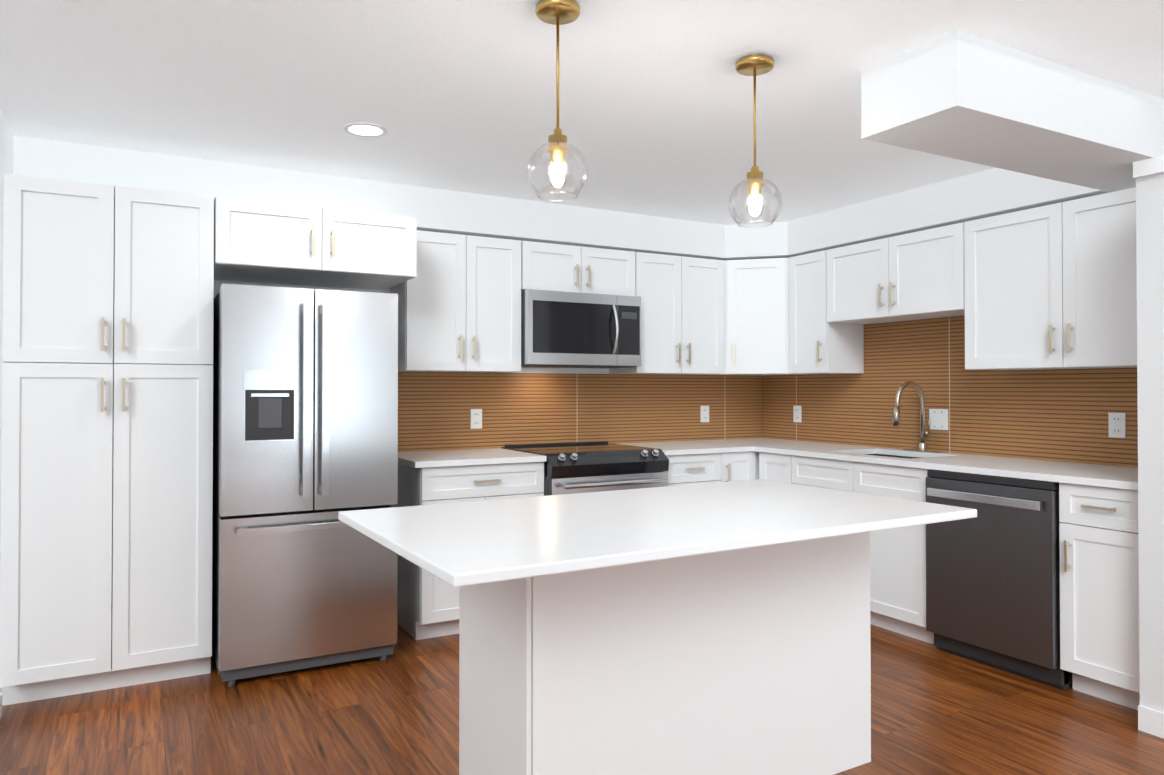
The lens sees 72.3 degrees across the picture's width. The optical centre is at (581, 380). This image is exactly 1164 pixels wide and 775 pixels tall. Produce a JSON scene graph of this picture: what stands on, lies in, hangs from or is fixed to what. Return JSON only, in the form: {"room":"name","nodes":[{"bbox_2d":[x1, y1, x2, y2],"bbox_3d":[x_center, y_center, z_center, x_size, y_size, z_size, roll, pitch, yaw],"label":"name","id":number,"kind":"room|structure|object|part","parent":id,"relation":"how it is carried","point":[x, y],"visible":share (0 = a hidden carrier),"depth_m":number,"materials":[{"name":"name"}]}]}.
{"room":"kitchen","nodes":[
{"label":"kitchen","id":0,"kind":"room"},
{"bbox_2d":[0,109,13,696],"bbox_3d":[-0.809,0.098,0.333,0.120,2.360,7.600,0,-1,-29],"label":"wall","id":1,"kind":"structure","parent":0,"point":[6,148],"depth_m":3.15,"materials":[{"name":"white paint"}]},
{"bbox_2d":[0,692,2,717],"bbox_3d":[-0.595,1.233,0.074,0.013,0.085,6.960,0,-1,-29],"label":"baseboard","id":2,"kind":"structure","parent":1,"relation":"attached to","point":[1,694],"depth_m":3.10,"materials":[{"name":"white paint"}]},
{"bbox_2d":[214,281,759,451],"bbox_3d":[-0.663,0.146,4.824,4.780,2.360,0.120,0,-1,-29],"label":"wall","id":3,"kind":"structure","parent":0,"point":[217,284],"depth_m":4.92,"materials":[{"name":"white paint"}]},
{"bbox_2d":[214,196,416,290],"bbox_3d":[-1.363,-0.660,3.995,0.912,0.296,0.665,0,-1,-29],"label":"upper cabinet","id":4,"kind":"object","parent":3,"relation":"attached to","point":[271,243],"visible":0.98,"depth_m":3.75,"materials":[{"name":"white paint"}]},
{"bbox_2d":[390,230,520,372],"bbox_3d":[-0.711,-0.426,4.524,0.670,0.754,0.365,0,-1,-29],"label":"upper cabinet","id":5,"kind":"object","parent":3,"relation":"attached to","point":[459,302],"visible":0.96,"depth_m":4.38,"materials":[{"name":"white paint"}]},
{"bbox_2d":[521,241,634,295],"bbox_3d":[-0.076,-0.659,4.878,0.768,0.281,0.365,0,-1,-29],"label":"upper cabinet","id":6,"kind":"object","parent":3,"relation":"attached to","point":[560,267],"visible":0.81,"depth_m":4.73,"materials":[{"name":"white paint"}]},
{"bbox_2d":[521,289,640,367],"bbox_3d":[-0.055,-0.295,4.834,0.760,0.432,0.453,0,-1,-29],"label":"microwave","id":7,"kind":"object","parent":6,"relation":"attached to","point":[560,329],"visible":0.92,"depth_m":4.66,"materials":[{"name":"silver metal"}]},
{"bbox_2d":[398,372,761,451],"bbox_3d":[0.086,0.187,5.163,2.760,0.456,0.010,0,-1,-29],"label":"tile backsplash","id":8,"kind":"structure","parent":3,"relation":"attached to","point":[434,408],"depth_m":5.07,"materials":[{"name":"brown tile"}]},
{"bbox_2d":[470,409,481,428],"bbox_3d":[-0.631,0.231,4.754,0.072,0.116,0.008,0,-1,-29],"label":"electrical outlet","id":9,"kind":"object","parent":8,"relation":"attached to","point":[475,418],"visible":1,"depth_m":4.75,"materials":[{"name":"white plastic"}]},
{"bbox_2d":[700,406,708,421],"bbox_3d":[0.862,0.236,5.579,0.072,0.116,0.008,0,-1,-29],"label":"electrical outlet","id":10,"kind":"object","parent":8,"relation":"attached to","point":[704,413],"visible":1,"depth_m":5.57,"materials":[{"name":"white plastic"}]},
{"bbox_2d":[609,252,723,374],"bbox_3d":[0.567,-0.418,5.231,0.691,0.754,0.365,0,-1,-29],"label":"upper cabinet","id":11,"kind":"object","parent":3,"relation":"attached to","point":[682,315],"visible":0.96,"depth_m":5.09,"materials":[{"name":"white paint"}]},
{"bbox_2d":[706,258,809,375],"bbox_3d":[1.205,-0.416,5.440,0.616,0.754,0.616,0,-1,-29],"label":"upper cabinet","id":12,"kind":"object","parent":3,"relation":"attached to","point":[756,316],"visible":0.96,"depth_m":5.21,"materials":[{"name":"white paint"}]},
{"bbox_2d":[13,135,1109,260],"bbox_3d":[-0.011,-0.937,3.656,4.479,0.217,2.573,0,-1,-29],"label":"soffit","id":13,"kind":"structure","parent":0,"point":[984,194],"depth_m":4.25,"materials":[{"name":"white paint"}]},
{"bbox_2d":[0,623,1163,774],"bbox_3d":[1.204,1.320,1.433,4.780,0.060,7.900,0,-1,-29],"label":"floor","id":14,"kind":"structure","parent":0,"point":[935,710],"depth_m":3.02,"materials":[{"name":"brown wood"}]},
{"bbox_2d":[0,174,213,705],"bbox_3d":[-2.098,0.250,3.579,0.760,2.126,0.665,0,-1,-29],"label":"pantry cabinet","id":15,"kind":"object","parent":14,"relation":"on","point":[107,450],"visible":1,"depth_m":3.31,"materials":[{"name":"white paint"}]},
{"bbox_2d":[212,283,397,686],"bbox_3d":[-1.364,0.456,3.852,0.755,1.720,0.837,0,-1,-29],"label":"refrigerator","id":16,"kind":"object","parent":14,"relation":"on","point":[305,416],"visible":0.98,"depth_m":3.51,"materials":[{"name":"silver metal"}]},
{"bbox_2d":[394,462,543,639],"bbox_3d":[-0.643,0.881,4.382,0.680,0.882,0.655,0,-1,-29],"label":"base cabinet","id":17,"kind":"object","parent":14,"relation":"on","point":[427,604],"visible":0.4,"depth_m":4.09,"materials":[{"name":"white paint"}]},
{"bbox_2d":[398,448,545,467],"bbox_3d":[-0.659,0.422,4.379,0.722,0.030,0.632,0,-1,-29],"label":"countertop","id":18,"kind":"structure","parent":17,"relation":"on","point":[419,459],"depth_m":4.21,"materials":[{"name":"white stone"}]},
{"bbox_2d":[502,441,668,495],"bbox_3d":[0.022,0.842,4.683,0.758,0.905,0.738,0,-1,-29],"label":"range","id":19,"kind":"object","parent":14,"relation":"on","point":[582,467],"visible":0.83,"depth_m":4.44,"materials":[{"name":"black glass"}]},
{"bbox_2d":[459,535,870,774],"bbox_3d":[0.290,0.859,2.622,1.325,0.888,0.559,0,-1,-29],"label":"kitchen island","id":20,"kind":"object","parent":14,"relation":"on","point":[720,628],"depth_m":2.34,"materials":[{"name":"white paint"}]},
{"bbox_2d":[338,479,976,590],"bbox_3d":[0.234,0.399,2.363,1.686,0.025,0.968,0,-1,-29],"label":"island countertop","id":21,"kind":"structure","parent":20,"relation":"on","point":[512,540],"depth_m":2.15,"materials":[{"name":"white stone"}]},
{"bbox_2d":[666,451,758,485],"bbox_3d":[0.909,0.890,5.240,1.314,0.882,0.655,0,-1,-29],"label":"base cabinet","id":22,"kind":"object","parent":14,"relation":"on","point":[690,469],"visible":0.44,"depth_m":4.85,"materials":[{"name":"white paint"}]},
{"bbox_2d":[622,440,753,455],"bbox_3d":[0.623,0.430,5.087,0.668,0.030,0.633,0,-1,-29],"label":"countertop","id":23,"kind":"structure","parent":22,"relation":"on","point":[700,446],"depth_m":4.98,"materials":[{"name":"white stone"}]},
{"bbox_2d":[722,438,1137,489],"bbox_3d":[1.735,0.517,4.430,0.633,0.217,2.857,0,-1,-29],"label":"countertop","id":24,"kind":"structure","parent":22,"relation":"on","point":[1118,477],"depth_m":3.90,"materials":[{"name":"white stone"}]},
{"bbox_2d":[892,381,944,452],"bbox_3d":[1.866,0.207,4.530,0.272,0.402,0.250,0,-1,-29],"label":"faucet","id":25,"kind":"object","parent":24,"relation":"on","point":[922,446],"visible":1,"depth_m":4.55,"materials":[{"name":"silver metal"}]},
{"bbox_2d":[759,452,792,483],"bbox_3d":[1.441,0.887,4.994,0.621,0.882,0.292,0,-1,-29],"label":"door","id":26,"kind":"structure","parent":14,"relation":"on","point":[775,467],"depth_m":4.84,"materials":[{"name":"white paint"}]},
{"bbox_2d":[792,455,933,643],"bbox_3d":[1.725,0.881,4.446,0.655,0.882,0.938,0,-1,-29],"label":"base cabinet","id":27,"kind":"object","parent":14,"relation":"on","point":[897,580],"visible":0.38,"depth_m":4.11,"materials":[{"name":"white paint"}]},
{"bbox_2d":[926,470,1072,689],"bbox_3d":[2.078,0.875,3.743,0.660,0.880,0.618,0,-1,-29],"label":"dishwasher","id":28,"kind":"object","parent":14,"relation":"on","point":[993,583],"visible":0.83,"depth_m":3.55,"materials":[{"name":"black metal"}]},
{"bbox_2d":[1059,483,1139,709],"bbox_3d":[2.342,0.870,3.329,0.655,0.882,0.346,0,-1,-29],"label":"base cabinet","id":29,"kind":"object","parent":14,"relation":"on","point":[1099,591],"visible":0.81,"depth_m":3.21,"materials":[{"name":"white paint"}]},
{"bbox_2d":[0,0,1163,224],"bbox_3d":[1.204,-1.100,1.459,4.780,0.060,7.900,0,-1,-29],"label":"ceiling","id":30,"kind":"structure","parent":0,"point":[656,106],"depth_m":2.83,"materials":[{"name":"paint"}]},
{"bbox_2d":[344,122,386,136],"bbox_3d":[-0.905,-1.046,3.332,0.176,0.006,0.176,0,-1,-29],"label":"recessed light","id":31,"kind":"object","parent":30,"relation":"in","point":[365,129],"visible":1,"depth_m":3.32,"materials":[{"name":"white paint"}]},
{"bbox_2d":[527,0,587,201],"bbox_3d":[-0.068,-0.789,2.249,0.172,0.544,0.172,0,-1,-29],"label":"pendant light","id":32,"kind":"object","parent":30,"relation":"hanging from","point":[557,13],"visible":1,"depth_m":2.24,"materials":[{"name":"clear glass"}]},
{"bbox_3d":[-0.068,-0.591,2.247,0.172,0.149,0.172,0,-1,-29],"label":"globe","id":33,"kind":"part","parent":32,"relation":"part of","materials":[{"name":"clear glass"}]},
{"bbox_2d":[729,54,781,227],"bbox_3d":[0.571,-0.785,2.627,0.172,0.544,0.172,0,-1,-29],"label":"pendant light","id":34,"kind":"object","parent":30,"relation":"hanging from","point":[754,65],"visible":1,"depth_m":2.61,"materials":[{"name":"clear glass"}]},
{"bbox_3d":[0.571,-0.587,2.625,0.172,0.149,0.172,0,-1,-29],"label":"globe","id":35,"kind":"part","parent":34,"relation":"part of","materials":[{"name":"clear glass"}]},
{"bbox_2d":[861,29,1163,191],"bbox_3d":[1.851,-0.937,3.006,1.849,0.231,0.365,0,-1,-29],"label":"ceiling beam","id":36,"kind":"structure","parent":30,"relation":"attached to","point":[961,95],"depth_m":2.66,"materials":[{"name":"white paint"}]},
{"bbox_2d":[763,316,1135,467],"bbox_3d":[3.217,0.122,2.558,0.120,2.360,7.600,0,-1,-29],"label":"wall","id":37,"kind":"structure","parent":0,"point":[946,452],"depth_m":4.38,"materials":[{"name":"white paint"}]},
{"bbox_2d":[789,250,863,373],"bbox_3d":[1.545,-0.420,5.084,0.365,0.754,0.320,0,-1,-29],"label":"upper cabinet","id":38,"kind":"object","parent":37,"relation":"attached to","point":[819,343],"visible":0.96,"depth_m":4.99,"materials":[{"name":"white paint"}]},
{"bbox_2d":[827,222,964,324],"bbox_3d":[1.849,-0.580,4.536,0.365,0.446,0.928,0,-1,-29],"label":"upper cabinet","id":39,"kind":"object","parent":37,"relation":"attached to","point":[918,275],"visible":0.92,"depth_m":4.41,"materials":[{"name":"white paint"}]},
{"bbox_2d":[762,316,1137,467],"bbox_3d":[2.015,0.027,4.597,0.011,0.765,2.869,0,-1,-29],"label":"tile backsplash","id":40,"kind":"structure","parent":37,"relation":"attached to","point":[1060,415],"depth_m":4.47,"materials":[{"name":"brown tile"}]},
{"bbox_2d":[793,405,801,422],"bbox_3d":[1.493,0.234,5.521,0.008,0.116,0.072,0,-1,-29],"label":"electrical outlet","id":41,"kind":"object","parent":40,"relation":"attached to","point":[797,413],"visible":1,"depth_m":5.52,"materials":[{"name":"white plastic"}]},
{"bbox_2d":[929,409,947,429],"bbox_3d":[2.034,0.223,4.543,0.007,0.118,0.118,0,-1,-29],"label":"outlet","id":42,"kind":"object","parent":40,"relation":"attached to","point":[938,418],"visible":0.98,"depth_m":4.54,"materials":[{"name":"white plastic"}]},
{"bbox_2d":[1108,413,1125,437],"bbox_3d":[2.493,0.209,3.711,0.008,0.116,0.072,0,-1,-29],"label":"electrical outlet","id":43,"kind":"object","parent":40,"relation":"attached to","point":[1117,425],"visible":1,"depth_m":3.71,"materials":[{"name":"white plastic"}]},
{"bbox_2d":[964,187,1136,369],"bbox_3d":[2.314,-0.435,3.693,0.365,0.754,0.988,0,-1,-29],"label":"upper cabinet","id":44,"kind":"object","parent":37,"relation":"attached to","point":[1052,286],"visible":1,"depth_m":3.65,"materials":[{"name":"white paint"}]},
{"bbox_2d":[1133,155,1163,737],"bbox_3d":[2.421,0.245,3.113,0.734,2.127,0.113,0,-1,-29],"label":"wall pillar","id":45,"kind":"structure","parent":0,"point":[1148,174],"depth_m":2.96,"materials":[{"name":"white paint"}]}
]}

